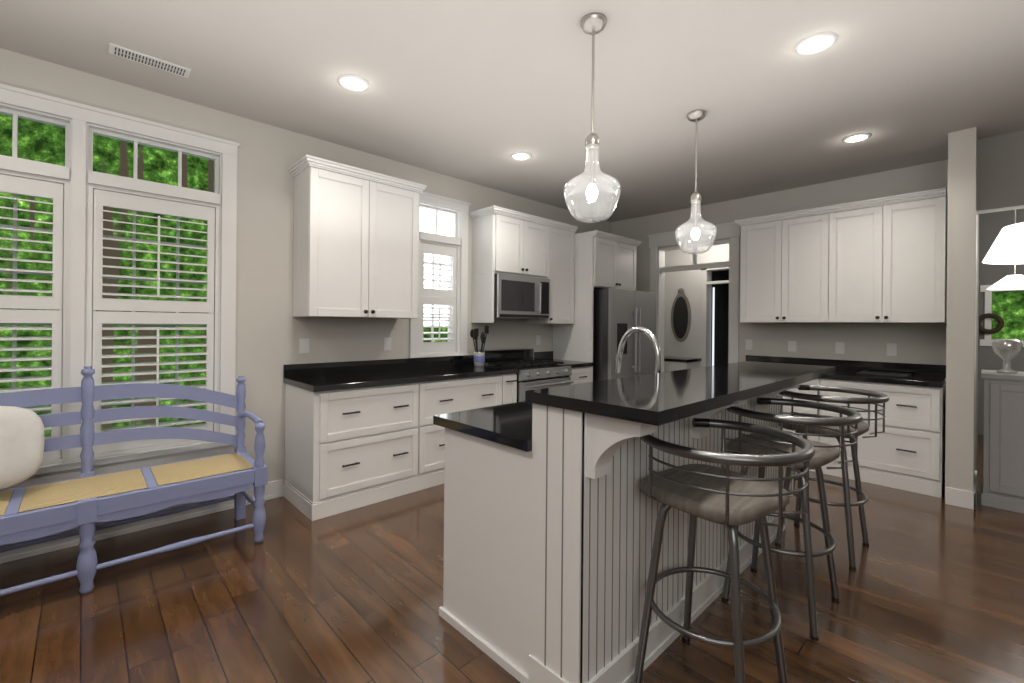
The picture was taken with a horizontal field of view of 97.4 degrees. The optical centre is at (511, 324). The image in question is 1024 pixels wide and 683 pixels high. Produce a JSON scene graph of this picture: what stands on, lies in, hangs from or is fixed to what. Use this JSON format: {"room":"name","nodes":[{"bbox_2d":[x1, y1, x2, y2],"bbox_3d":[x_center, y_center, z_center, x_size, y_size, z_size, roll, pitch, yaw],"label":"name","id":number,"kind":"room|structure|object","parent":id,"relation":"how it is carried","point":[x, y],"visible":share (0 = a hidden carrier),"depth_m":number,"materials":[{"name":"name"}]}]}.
{"room":"kitchen","nodes":[
{"label":"kitchen","id":0,"kind":"room"},
{"bbox_2d":[0,0,1023,221],"bbox_3d":[2.322,-1.510,2.143,13.420,0.080,7.840,1,0,-44],"label":"ceiling","id":1,"kind":"structure","parent":0,"point":[457,88],"depth_m":2.69,"materials":[{"name":"paint"}]},
{"bbox_2d":[108,43,190,77],"bbox_3d":[-2.060,-1.503,2.569,0.360,0.009,0.115,1,0,-44],"label":"ceiling vent","id":2,"kind":"object","parent":1,"relation":"in","point":[132,55],"visible":1,"depth_m":2.55,"materials":[{"name":"white metal"}]},
{"bbox_2d":[337,74,368,90],"bbox_3d":[-0.974,-1.492,2.765,0.184,0.011,0.192,1,0,-44],"label":"recessed light","id":3,"kind":"object","parent":1,"relation":"in","point":[355,82],"depth_m":2.77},
{"bbox_2d":[511,152,531,159],"bbox_3d":[0.080,-1.483,3.934,0.187,0.011,0.190,1,0,-44],"label":"recessed light","id":4,"kind":"object","parent":1,"relation":"in","point":[518,155],"depth_m":3.94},
{"bbox_2d":[563,13,620,222],"bbox_3d":[0.395,-0.997,2.204,0.280,0.977,0.280,1,0,-44],"label":"pendant light","id":5,"kind":"object","parent":1,"relation":"hanging from","point":[592,24],"visible":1,"depth_m":2.19,"materials":[{"name":"clear glass"}]},
{"bbox_2d":[674,110,716,253],"bbox_3d":[1.288,-0.989,3.152,0.280,0.977,0.280,1,0,-44],"label":"pendant light","id":6,"kind":"object","parent":1,"relation":"hanging from","point":[696,116],"visible":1,"depth_m":3.14,"materials":[{"name":"clear glass"}]},
{"bbox_2d":[794,32,837,54],"bbox_3d":[1.582,-1.470,2.344,0.191,0.011,0.184,1,0,-44],"label":"recessed light","id":7,"kind":"object","parent":1,"relation":"in","point":[808,45],"depth_m":2.35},
{"bbox_2d":[842,132,871,142],"bbox_3d":[2.680,-1.460,3.499,0.198,0.011,0.182,1,0,-44],"label":"recessed light","id":8,"kind":"object","parent":1,"relation":"in","point":[859,136],"depth_m":3.51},
{"bbox_2d":[982,210,1023,289],"bbox_3d":[4.672,-0.904,3.889,1.460,1.089,0.840,1,0,-44],"label":"dining pendant light","id":9,"kind":"object","parent":1,"relation":"hanging from","point":[1008,247],"visible":0.91,"depth_m":3.82,"materials":[{"name":"white fabric"}]},
{"bbox_2d":[0,434,1023,682],"bbox_3d":[2.297,1.380,2.143,13.420,0.060,7.840,1,0,-44],"label":"floor","id":10,"kind":"structure","parent":0,"point":[935,594],"depth_m":2.13,"materials":[{"name":"brown wood"}]},
{"bbox_2d":[0,366,266,595],"bbox_3d":[-2.238,0.770,2.372,1.596,1.080,0.529,1,0,-44],"label":"bench","id":11,"kind":"object","parent":10,"relation":"on","point":[16,526],"visible":0.98,"depth_m":2.51,"materials":[{"name":"paint"}]},
{"bbox_2d":[0,406,44,488],"bbox_3d":[-2.585,0.597,2.128,0.517,0.411,0.235,1,0,-44],"label":"pillow","id":12,"kind":"object","parent":11,"relation":"on","point":[22,441],"depth_m":2.21,"materials":[{"name":"white fabric"}]},
{"bbox_2d":[283,351,593,520],"bbox_3d":[-0.408,0.822,4.301,3.122,1.010,0.651,1,0,-44],"label":"base cabinet","id":13,"kind":"object","parent":10,"relation":"on","point":[358,434],"visible":0.66,"depth_m":3.41,"materials":[{"name":"white wood"}]},
{"bbox_2d":[470,326,488,366],"bbox_3d":[-0.325,0.211,4.549,0.193,0.410,0.157,1,0,-44],"label":"utensil crock","id":14,"kind":"object","parent":13,"relation":"on","point":[479,357],"visible":1,"depth_m":4.51,"materials":[{"name":"white ceramic"}]},
{"bbox_2d":[479,348,573,401],"bbox_3d":[0.162,0.799,4.785,0.768,1.065,0.703,1,0,-44],"label":"stove","id":15,"kind":"object","parent":10,"relation":"on","point":[533,374],"visible":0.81,"depth_m":4.67,"materials":[{"name":"silver metal"}]},
{"bbox_2d":[552,230,641,381],"bbox_3d":[1.085,0.129,5.708,0.966,2.422,0.664,1,0,-44],"label":"cabinet","id":16,"kind":"object","parent":10,"relation":"on","point":[603,260],"visible":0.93,"depth_m":5.34,"materials":[{"name":"white wood"}]},
{"bbox_2d":[593,288,654,381],"bbox_3d":[1.236,0.461,5.702,0.990,1.760,0.832,1,0,-44],"label":"fridge","id":17,"kind":"object","parent":10,"relation":"on","point":[615,311],"visible":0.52,"depth_m":5.28,"materials":[{"name":"silver metal"}]},
{"bbox_2d":[433,326,836,682],"bbox_3d":[0.821,0.673,2.431,2.210,1.328,1.120,1,0,-44],"label":"kitchen island","id":18,"kind":"object","parent":10,"relation":"on","point":[549,525],"visible":0.87,"depth_m":1.71,"materials":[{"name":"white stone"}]},
{"bbox_2d":[664,356,701,371],"bbox_3d":[2.215,0.909,6.603,0.467,0.880,0.937,1,0,-44],"label":"pantry cabinet","id":19,"kind":"object","parent":10,"relation":"on","point":[671,363],"visible":0.24,"depth_m":6.27,"materials":[{"name":"white wood"}]},
{"bbox_2d":[633,418,814,682],"bbox_3d":[0.754,0.863,1.601,0.564,0.948,0.532,1,0,-44],"label":"stool","id":20,"kind":"object","parent":10,"relation":"on","point":[718,495],"visible":0.97,"depth_m":1.54,"materials":[{"name":"metal"}]},
{"bbox_2d":[721,398,862,640],"bbox_3d":[1.345,0.868,2.164,0.565,0.948,0.532,1,0,-44],"label":"stool","id":21,"kind":"object","parent":10,"relation":"on","point":[825,453],"visible":0.77,"depth_m":2.08,"materials":[{"name":"metal"}]},
{"bbox_2d":[775,385,889,569],"bbox_3d":[1.936,0.873,2.726,0.564,0.948,0.532,1,0,-44],"label":"stool","id":22,"kind":"object","parent":10,"relation":"on","point":[863,427],"visible":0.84,"depth_m":2.63,"materials":[{"name":"metal"}]},
{"bbox_2d":[746,355,945,497],"bbox_3d":[3.012,0.851,4.329,0.651,1.010,1.655,1,0,-44],"label":"base cabinet","id":23,"kind":"object","parent":10,"relation":"on","point":[909,456],"visible":0.37,"depth_m":3.77,"materials":[{"name":"white wood"}]},
{"bbox_2d":[856,371,910,377],"bbox_3d":[3.353,0.441,4.059,0.300,0.014,0.350,1,0,-44],"label":"tray","id":24,"kind":"object","parent":23,"relation":"on","point":[891,374],"visible":1,"depth_m":4.02,"materials":[{"name":"black metal"}]},
{"bbox_2d":[981,370,1023,513],"bbox_3d":[4.327,0.870,2.919,0.486,0.995,1.780,1,0,-44],"label":"sideboard","id":25,"kind":"object","parent":10,"relation":"on","point":[1002,483],"visible":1,"depth_m":3.32,"materials":[{"name":"grey wood"}]},
{"bbox_2d":[991,339,1022,373],"bbox_3d":[3.919,0.238,3.329,0.210,0.260,0.513,1,0,-44],"label":"decor","id":26,"kind":"object","parent":25,"relation":"on","point":[1007,349],"depth_m":3.42,"materials":[{"name":"silver metal"}]},
{"bbox_2d":[0,48,1023,516],"bbox_3d":[1.766,-0.065,1.626,11.920,2.820,7.840,1,0,-44],"label":"wall","id":27,"kind":"structure","parent":0,"point":[983,179],"depth_m":3.52,"materials":[{"name":"paint"}]},
{"bbox_2d":[0,83,239,489],"bbox_3d":[-2.620,-0.190,2.716,1.670,2.234,0.210,1,0,-44],"label":"window","id":28,"kind":"structure","parent":27,"relation":"in","point":[79,194],"depth_m":2.77,"materials":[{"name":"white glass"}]},
{"bbox_2d":[300,339,308,352],"label":"outlet plates","id":29,"kind":"object","parent":27,"relation":"attached to","point":[304,343],"depth_m":3.56,"materials":[{"name":"white plastic"}]},
{"bbox_2d":[288,154,426,318],"bbox_3d":[-1.238,-0.634,3.677,1.002,1.147,0.394,1,0,-44],"label":"upper cabinet","id":30,"kind":"object","parent":27,"relation":"attached to","point":[356,236],"visible":1,"depth_m":3.49,"materials":[{"name":"white wood"}]},
{"bbox_2d":[384,337,390,349],"label":"outlet plates","id":31,"kind":"object","parent":27,"relation":"attached to","point":[387,340],"depth_m":4.06,"materials":[{"name":"white plastic"}]},
{"bbox_2d":[408,191,469,357],"bbox_3d":[-0.754,-0.479,4.494,0.700,1.576,0.205,1,0,-44],"label":"window","id":32,"kind":"structure","parent":27,"relation":"in","point":[454,246],"depth_m":4.52,"materials":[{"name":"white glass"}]},
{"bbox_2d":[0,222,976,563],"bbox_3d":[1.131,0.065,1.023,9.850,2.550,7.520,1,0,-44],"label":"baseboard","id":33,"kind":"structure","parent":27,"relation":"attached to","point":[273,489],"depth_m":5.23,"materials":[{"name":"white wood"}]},
{"bbox_2d":[469,205,577,323],"bbox_3d":[0.161,-0.595,5.009,1.326,1.152,0.394,1,0,-44],"label":"upper cabinet","id":34,"kind":"object","parent":27,"relation":"attached to","point":[504,240],"visible":1,"depth_m":4.74,"materials":[{"name":"white wood"}]},
{"bbox_2d":[494,273,549,318],"bbox_3d":[0.029,-0.294,4.859,0.770,0.438,0.433,1,0,-44],"label":"microwave","id":35,"kind":"object","parent":34,"relation":"attached to","point":[515,296],"visible":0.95,"depth_m":4.69,"materials":[{"name":"silver metal"}]},
{"bbox_2d":[536,335,540,344],"label":"outlet plates","id":36,"kind":"object","parent":27,"relation":"attached to","point":[537,336],"depth_m":5.43,"materials":[{"name":"white plastic"}]},
{"bbox_2d":[671,288,690,341],"bbox_3d":[2.342,-0.137,6.744,0.100,0.815,0.660,1,0,-44],"label":"frame","id":37,"kind":"object","parent":27,"relation":"attached to","point":[681,310],"visible":0.93,"depth_m":6.62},
{"bbox_2d":[712,287,714,365],"bbox_3d":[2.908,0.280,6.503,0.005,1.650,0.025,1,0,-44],"label":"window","id":38,"kind":"structure","parent":27,"relation":"in","point":[713,287],"depth_m":6.50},
{"bbox_2d":[746,339,752,349],"label":"outlet plates","id":39,"kind":"object","parent":27,"relation":"attached to","point":[749,343],"depth_m":5.12,"materials":[{"name":"white plastic"}]},
{"bbox_2d":[788,341,795,351],"label":"outlet plates","id":40,"kind":"object","parent":27,"relation":"attached to","point":[791,344],"depth_m":4.81,"materials":[{"name":"white plastic"}]},
{"bbox_2d":[835,342,843,353],"label":"outlet plates","id":41,"kind":"object","parent":27,"relation":"attached to","point":[839,348],"depth_m":4.51,"materials":[{"name":"white plastic"}]},
{"bbox_2d":[735,187,947,322],"bbox_3d":[3.119,-0.576,4.416,0.394,1.107,1.651,1,0,-44],"label":"upper cabinet","id":42,"kind":"object","parent":27,"relation":"attached to","point":[883,259],"visible":0.98,"depth_m":4.18,"materials":[{"name":"white wood"}]},
{"bbox_2d":[887,343,896,355],"label":"outlet plates","id":43,"kind":"object","parent":27,"relation":"attached to","point":[891,347],"depth_m":4.22,"materials":[{"name":"white plastic"}]},
{"bbox_2d":[980,285,1023,346],"bbox_3d":[6.534,-0.113,5.089,0.120,0.760,1.720,1,0,-44],"label":"window","id":44,"kind":"structure","parent":27,"relation":"in","point":[986,341],"depth_m":5.62,"materials":[{"name":"white wood"}]},
{"bbox_2d":[979,313,1004,333],"bbox_3d":[5.923,-0.018,5.585,0.056,0.256,0.256,1,0,-44],"label":"wreath","id":45,"kind":"object","parent":44,"relation":"attached to","point":[997,318],"visible":0.9,"depth_m":5.55,"materials":[{"name":"brown wicker"}]},
{"label":"outside","id":46,"kind":"structure","parent":0,"visible":0},
{"bbox_2d":[0,114,447,434],"bbox_3d":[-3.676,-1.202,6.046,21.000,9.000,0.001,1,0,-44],"label":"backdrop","id":47,"kind":"structure","parent":46,"point":[37,141],"depth_m":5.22,"materials":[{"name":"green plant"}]},
{"bbox_2d":[419,208,450,324],"bbox_3d":[-1.091,-0.840,4.851,1.300,1.680,0.001,1,0,-44],"label":"sky","id":48,"kind":"structure","parent":46,"point":[426,216],"depth_m":5.07,"materials":[{"name":"white"}]},
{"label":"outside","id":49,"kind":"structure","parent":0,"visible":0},
{"bbox_2d":[978,291,1023,375],"bbox_3d":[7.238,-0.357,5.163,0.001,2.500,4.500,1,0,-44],"label":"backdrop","id":50,"kind":"structure","parent":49,"point":[1009,306],"depth_m":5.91,"materials":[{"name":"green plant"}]}
]}

